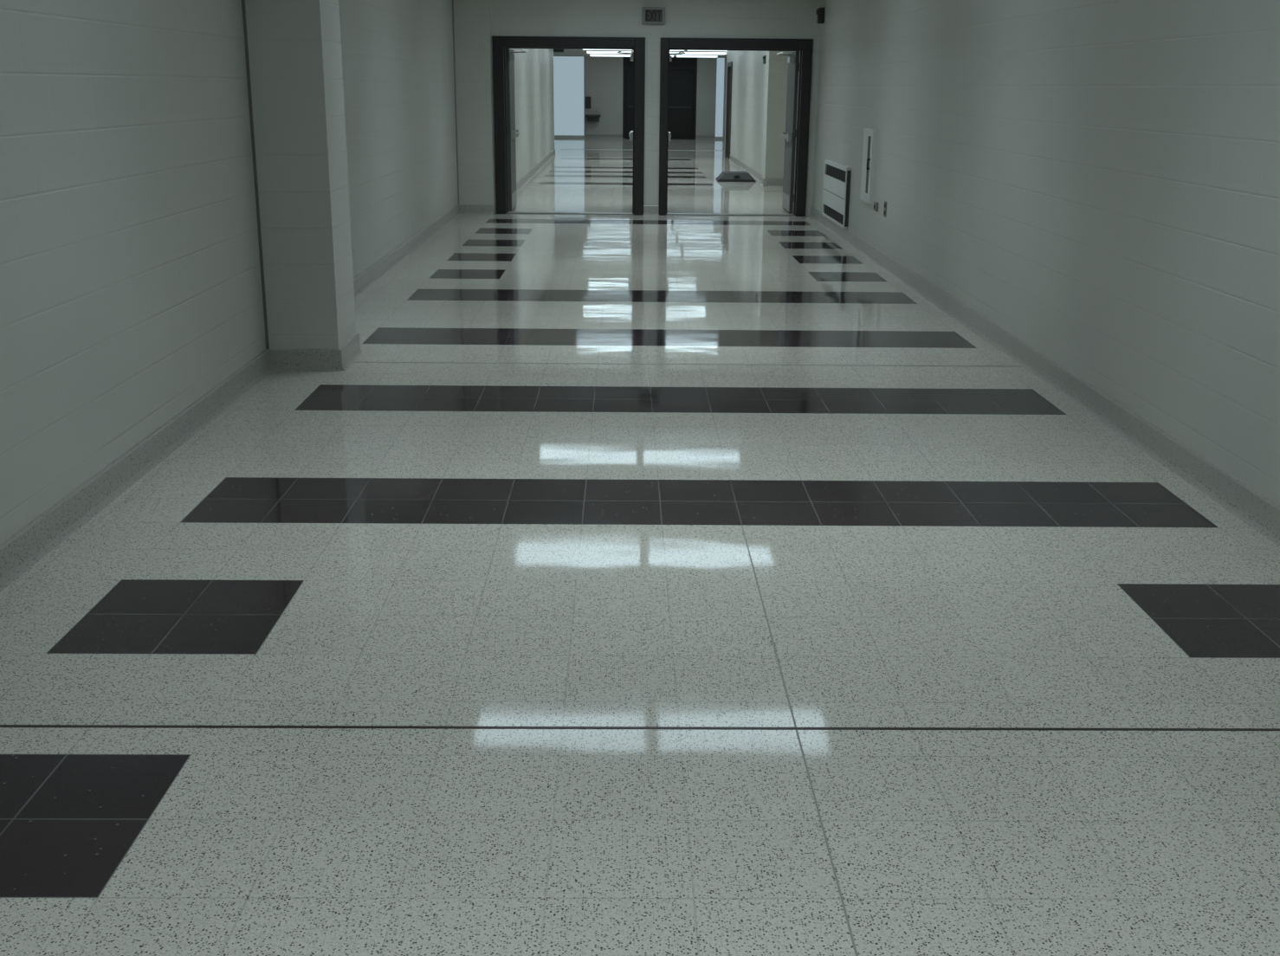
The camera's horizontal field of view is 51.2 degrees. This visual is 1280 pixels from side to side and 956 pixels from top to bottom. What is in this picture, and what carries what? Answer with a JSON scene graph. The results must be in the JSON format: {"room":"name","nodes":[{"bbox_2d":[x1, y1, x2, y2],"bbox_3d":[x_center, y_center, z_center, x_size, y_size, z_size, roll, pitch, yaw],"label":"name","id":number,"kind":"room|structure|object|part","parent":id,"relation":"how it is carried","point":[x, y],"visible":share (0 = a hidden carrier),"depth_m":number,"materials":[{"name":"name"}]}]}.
{"room":"school corridor","nodes":[
{"label":"school corridor","id":0,"kind":"room"},
{"bbox_2d":[0,0,265,543],"bbox_3d":[-2.179,-0.292,1.633,0.183,2.804,11.979,0,16,-1],"label":"wall","id":1,"kind":"structure","parent":0,"point":[131,290],"depth_m":5.38,"materials":[{"name":"white paint"}]},
{"bbox_2d":[0,204,493,592],"bbox_3d":[-1.962,-0.395,6.759,0.530,0.122,21.869,0,16,-1],"label":"baseboard","id":2,"kind":"structure","parent":1,"relation":"attached to","point":[31,543],"depth_m":6.08,"materials":[{"name":"stone"}]},
{"bbox_2d":[245,0,355,349],"bbox_3d":[-1.985,-2.048,7.632,0.491,2.804,0.518,0,16,-1],"label":"pillar","id":3,"kind":"structure","parent":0,"point":[294,46],"depth_m":7.50,"materials":[{"name":"white paint"}]},
{"bbox_2d":[241,0,269,349],"bbox_3d":[-2.147,-2.034,7.359,0.018,2.682,0.009,0,16,-1],"label":"trim","id":4,"kind":"structure","parent":3,"relation":"attached to","point":[242,1],"depth_m":7.45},
{"bbox_2d":[338,0,458,277],"bbox_3d":[-2.373,-3.369,12.124,0.183,2.804,9.891,0,16,-1],"label":"wall","id":5,"kind":"structure","parent":0,"point":[397,55],"depth_m":12.53,"materials":[{"name":"white paint"}]},
{"bbox_2d":[452,0,458,204],"bbox_3d":[-2.330,-4.817,16.848,0.018,2.682,0.018,0,16,-1],"label":"trim","id":6,"kind":"structure","parent":5,"relation":"attached to","point":[452,0],"depth_m":16.85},
{"bbox_2d":[453,0,494,213],"bbox_3d":[-2.202,-4.802,17.018,0.640,2.804,0.305,0,16,-1],"label":"wall","id":7,"kind":"structure","parent":0,"point":[471,17],"depth_m":16.87,"materials":[{"name":"white paint"}]},
{"bbox_2d":[510,48,554,182],"bbox_3d":[-2.086,-7.054,24.706,0.183,2.804,15.712,0,16,-1],"label":"wall","id":8,"kind":"structure","parent":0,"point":[533,69],"depth_m":24.99,"materials":[{"name":"white paint"}]},
{"bbox_2d":[516,148,555,193],"bbox_3d":[-1.987,-5.769,25.092,0.040,0.122,15.697,0,16,-1],"label":"baseboard","id":9,"kind":"structure","parent":8,"relation":"attached to","point":[530,174],"depth_m":24.80,"materials":[{"name":"stone"}]},
{"bbox_2d":[0,137,1279,955],"bbox_3d":[0.217,-4.064,19.884,12.802,0.184,49.073,0,16,-1],"label":"floor","id":10,"kind":"structure","parent":0,"point":[633,585],"depth_m":3.97,"materials":[{"name":"tile"}]},
{"bbox_2d":[715,171,756,181],"bbox_3d":[1.710,-5.399,23.893,0.671,0.152,0.640,0,16,-1],"label":"equipment case","id":11,"kind":"object","parent":10,"relation":"on","point":[724,176],"visible":1,"depth_m":23.62,"materials":[{"name":"grey plastic"}]},
{"bbox_2d":[553,49,726,57],"bbox_3d":[0.242,-6.783,19.087,12.802,0.427,49.073,0,16,-1],"label":"ceiling","id":12,"kind":"structure","parent":0,"point":[566,52],"depth_m":38.38,"materials":[{"name":"white tile"}]},
{"bbox_2d":[553,48,563,51],"bbox_3d":[-1.906,-10.202,31.250,0.244,0.442,0.076,0,16,-1],"label":"hanging sign","id":13,"kind":"object","parent":12,"relation":"hanging from","point":[554,49],"visible":0.32,"depth_m":31.27,"materials":[{"name":"black plastic"}]},
{"bbox_2d":[583,49,632,50],"bbox_3d":[-0.804,-10.598,32.933,1.238,0.061,0.628,0,16,-1],"label":"ceiling light","id":14,"kind":"object","parent":12,"relation":"attached to","point":[584,49],"visible":0.14,"depth_m":32.97,"materials":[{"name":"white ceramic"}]},
{"bbox_2d":[586,50,632,53],"bbox_3d":[-0.845,-11.640,36.487,1.238,0.061,0.628,0,16,-1],"label":"ceiling light","id":15,"kind":"object","parent":12,"relation":"attached to","point":[587,51],"visible":0.96,"depth_m":36.22,"materials":[{"name":"white plastic"}]},
{"bbox_2d":[589,53,631,56],"bbox_3d":[-0.886,-12.682,40.040,1.238,0.061,0.628,0,16,-1],"label":"ceiling light","id":16,"kind":"object","parent":12,"relation":"attached to","point":[591,54],"visible":0.96,"depth_m":39.77,"materials":[{"name":"white plastic"}]},
{"bbox_2d":[589,54,630,56],"bbox_3d":[-0.886,-12.675,40.042,1.201,0.046,0.591,0,16,-1],"label":"diffuser","id":17,"kind":"object","parent":16,"relation":"attached to","point":[590,54],"depth_m":39.77,"materials":[{"name":"white plastic"}]},
{"bbox_2d":[675,54,717,57],"bbox_3d":[1.704,-12.668,40.074,1.238,0.061,0.628,0,16,-1],"label":"ceiling light","id":18,"kind":"object","parent":12,"relation":"attached to","point":[677,55],"visible":0.96,"depth_m":39.80,"materials":[{"name":"white plastic"}]},
{"bbox_2d":[676,55,717,57],"bbox_3d":[1.704,-12.661,40.076,1.201,0.046,0.591,0,16,-1],"label":"diffuser","id":19,"kind":"object","parent":18,"relation":"attached to","point":[676,55],"depth_m":39.82,"materials":[{"name":"white plastic"}]},
{"bbox_2d":[680,51,726,54],"bbox_3d":[1.745,-11.626,36.521,1.238,0.061,0.628,0,16,-1],"label":"ceiling light","id":20,"kind":"object","parent":12,"relation":"attached to","point":[685,52],"visible":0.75,"depth_m":36.25,"materials":[{"name":"white plastic"}]},
{"bbox_2d":[687,50,727,51],"bbox_3d":[1.787,-10.584,32.967,1.238,0.061,0.628,0,16,-1],"label":"ceiling light","id":21,"kind":"object","parent":12,"relation":"attached to","point":[688,50],"visible":0.11,"depth_m":32.92,"materials":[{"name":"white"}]},
{"bbox_2d":[489,0,821,216],"bbox_3d":[0.803,-4.797,17.095,5.371,2.804,0.229,0,16,-1],"label":"wall","id":22,"kind":"structure","parent":0,"point":[765,19],"depth_m":16.71,"materials":[{"name":"white paint"}]},
{"bbox_2d":[491,35,645,214],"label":"door frame","id":23,"kind":"structure","parent":22,"relation":"in","point":[506,133],"depth_m":17.03,"materials":[{"name":"brown metal"}]},
{"bbox_3d":[-1.691,-3.746,17.955,0.004,0.198,0.759,0,16,-1],"label":"kick plate","id":24,"kind":"part","parent":23,"relation":"part of","materials":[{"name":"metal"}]},
{"bbox_2d":[642,205,659,215],"bbox_3d":[0.143,-3.476,17.335,0.220,0.122,0.040,0,16,-1],"label":"baseboard","id":25,"kind":"structure","parent":22,"relation":"attached to","point":[648,210],"depth_m":17.34,"materials":[{"name":"stone"}]},
{"bbox_2d":[642,7,665,24],"bbox_3d":[0.171,-5.764,16.647,0.280,0.195,0.072,0,16,-1],"label":"exit sign","id":26,"kind":"object","parent":22,"relation":"attached to","point":[650,16],"visible":1,"depth_m":16.62,"materials":[{"name":"grey plastic"}]},
{"bbox_2d":[658,37,813,216],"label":"door frame","id":27,"kind":"structure","parent":22,"relation":"in","point":[798,138],"depth_m":17.09,"materials":[{"name":"brown metal"}]},
{"bbox_3d":[1.970,-3.728,18.012,0.004,0.198,0.776,0,16,-1],"label":"kick plate","id":28,"kind":"part","parent":27,"relation":"part of","materials":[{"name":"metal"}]},
{"bbox_2d":[584,55,726,139],"bbox_3d":[-0.039,-12.297,42.656,12.802,2.804,0.183,0,16,-1],"label":"wall","id":29,"kind":"structure","parent":0,"point":[603,74],"depth_m":42.57,"materials":[{"name":"white paint"}]},
{"bbox_2d":[553,55,584,137],"bbox_3d":[-2.362,-12.174,42.650,1.207,2.530,0.091,0,16,-1],"label":"window","id":30,"kind":"structure","parent":29,"relation":"in","point":[568,70],"depth_m":42.63,"materials":[{"name":"white glass"}]},
{"bbox_2d":[585,96,600,122],"bbox_3d":[-1.500,-11.751,42.533,0.482,0.762,0.341,0,16,-1],"label":"fountain","id":31,"kind":"object","parent":29,"relation":"attached to","point":[594,118],"visible":1,"depth_m":42.53,"materials":[{"name":"paint"}]},
{"bbox_3d":[-1.653,-11.982,42.611,0.177,0.366,0.046,0,16,-1],"label":"panel","id":32,"kind":"part","parent":31,"relation":"part of","materials":[{"name":"paint"}]},
{"bbox_2d":[585,114,600,122],"bbox_3d":[-1.498,-11.487,42.610,0.472,0.213,0.341,0,16,-1],"label":"basin","id":33,"kind":"object","parent":31,"relation":"in","point":[594,118],"depth_m":42.51,"materials":[{"name":"paint"}]},
{"bbox_2d":[584,134,714,139],"bbox_3d":[0.310,-10.978,42.931,4.158,0.122,0.040,0,16,-1],"label":"baseboard","id":34,"kind":"structure","parent":29,"relation":"attached to","point":[588,136],"depth_m":42.92,"materials":[{"name":"stone"}]},
{"bbox_2d":[622,56,697,139],"bbox_3d":[0.629,-12.155,42.690,2.350,2.524,0.152,0,16,-1],"label":"door","id":35,"kind":"structure","parent":29,"relation":"in","point":[682,70],"depth_m":42.66,"materials":[{"name":"brown metal"}]},
{"bbox_2d":[714,57,725,139],"bbox_3d":[2.551,-12.148,42.714,0.305,2.530,0.091,0,16,-1],"label":"window","id":36,"kind":"structure","parent":29,"relation":"in","point":[720,61],"depth_m":42.70,"materials":[{"name":"white glass"}]},
{"bbox_2d":[724,50,799,186],"bbox_3d":[2.720,-7.768,27.292,1.302,2.804,10.455,0,16,-1],"label":"wall","id":37,"kind":"structure","parent":0,"point":[759,89],"depth_m":24.27,"materials":[{"name":"white paint"}]},
{"bbox_2d":[724,61,732,159],"bbox_3d":[2.150,-8.583,31.192,0.183,2.164,1.219,0,16,-1],"label":"door","id":38,"kind":"structure","parent":37,"relation":"attached to","point":[729,79],"depth_m":31.55,"materials":[{"name":"paint"}]},
{"bbox_2d":[728,154,783,186],"bbox_3d":[2.636,-5.474,24.231,1.158,0.122,13.777,0,16,-1],"label":"baseboard","id":39,"kind":"structure","parent":37,"relation":"attached to","point":[753,172],"depth_m":24.64,"materials":[{"name":"stone"}]},
{"bbox_2d":[762,55,766,64],"bbox_3d":[2.153,-7.203,22.988,0.073,0.137,0.305,0,16,-1],"label":"fire alarm","id":40,"kind":"object","parent":37,"relation":"attached to","point":[764,56],"visible":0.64,"depth_m":22.92,"materials":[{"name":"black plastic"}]},
{"bbox_2d":[812,0,1279,505],"bbox_3d":[2.469,-1.669,6.477,0.183,2.804,21.946,0,16,-1],"label":"wall","id":41,"kind":"structure","parent":0,"point":[1097,181],"depth_m":6.92,"materials":[{"name":"white paint"}]},
{"bbox_2d":[815,7,825,23],"bbox_3d":[2.223,-5.706,16.471,0.094,0.183,0.152,0,16,-1],"label":"fire alarm","id":42,"kind":"object","parent":41,"relation":"attached to","point":[820,11],"visible":1,"depth_m":16.41,"materials":[{"name":"black plastic"}]},
{"bbox_2d":[821,159,851,228],"bbox_3d":[2.244,-3.271,15.306,0.051,0.652,1.655,0,16,-1],"label":"wall heater","id":43,"kind":"object","parent":41,"relation":"attached to","point":[837,177],"visible":1,"depth_m":15.10,"materials":[{"name":"white metal"}]},
{"bbox_2d":[823,204,843,224],"bbox_3d":[2.244,-3.041,15.379,0.045,0.110,1.561,0,16,-1],"label":"grille","id":44,"kind":"object","parent":43,"relation":"attached to","point":[833,213],"depth_m":15.31,"materials":[{"name":"metal"}]},
{"bbox_2d":[825,164,846,181],"bbox_3d":[2.248,-3.486,15.248,0.045,0.122,1.561,0,16,-1],"label":"grille","id":45,"kind":"object","parent":43,"relation":"attached to","point":[833,172],"depth_m":15.20,"materials":[{"name":"metal"}]},
{"bbox_3d":[2.259,-3.037,14.518,0.039,0.597,0.009,0,16,-1],"label":"panel","id":46,"kind":"part","parent":43,"relation":"part of","materials":[{"name":"paint"}]},
{"bbox_2d":[859,128,877,204],"bbox_3d":[2.260,-3.108,13.287,0.076,0.707,0.503,0,16,-1],"label":"fire extinguisher cabinet","id":47,"kind":"object","parent":41,"relation":"attached to","point":[869,135],"visible":1,"depth_m":13.16,"materials":[{"name":"white metal"}]},
{"bbox_3d":[2.240,-3.079,13.096,0.030,0.107,0.018,0,16,-1],"label":"handle","id":48,"kind":"part","parent":47,"relation":"part of","materials":[{"name":"black plastic"}]},
{"bbox_3d":[2.261,-3.096,13.203,0.006,0.549,0.152,0,16,-1],"label":"glass panel","id":49,"kind":"part","parent":47,"relation":"part of","materials":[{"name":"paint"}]},
{"bbox_2d":[873,201,878,211],"bbox_3d":[2.285,-2.634,12.950,0.030,0.085,0.137,0,16,-1],"label":"junction box","id":50,"kind":"object","parent":41,"relation":"attached to","point":[875,203],"visible":1,"depth_m":12.89,"materials":[{"name":"paint"}]},
{"bbox_2d":[883,200,886,217],"bbox_3d":[2.297,-2.521,12.509,0.017,0.140,0.101,0,16,-1],"label":"wall outlet","id":51,"kind":"object","parent":41,"relation":"attached to","point":[885,202],"visible":1,"depth_m":12.48,"materials":[{"name":"black plastic"}]},
{"bbox_2d":[809,206,1279,547],"bbox_3d":[2.345,-0.383,6.852,0.040,0.122,21.946,0,16,-1],"label":"baseboard","id":52,"kind":"structure","parent":41,"relation":"attached to","point":[1257,511],"depth_m":6.72,"materials":[{"name":"stone"}]}
]}

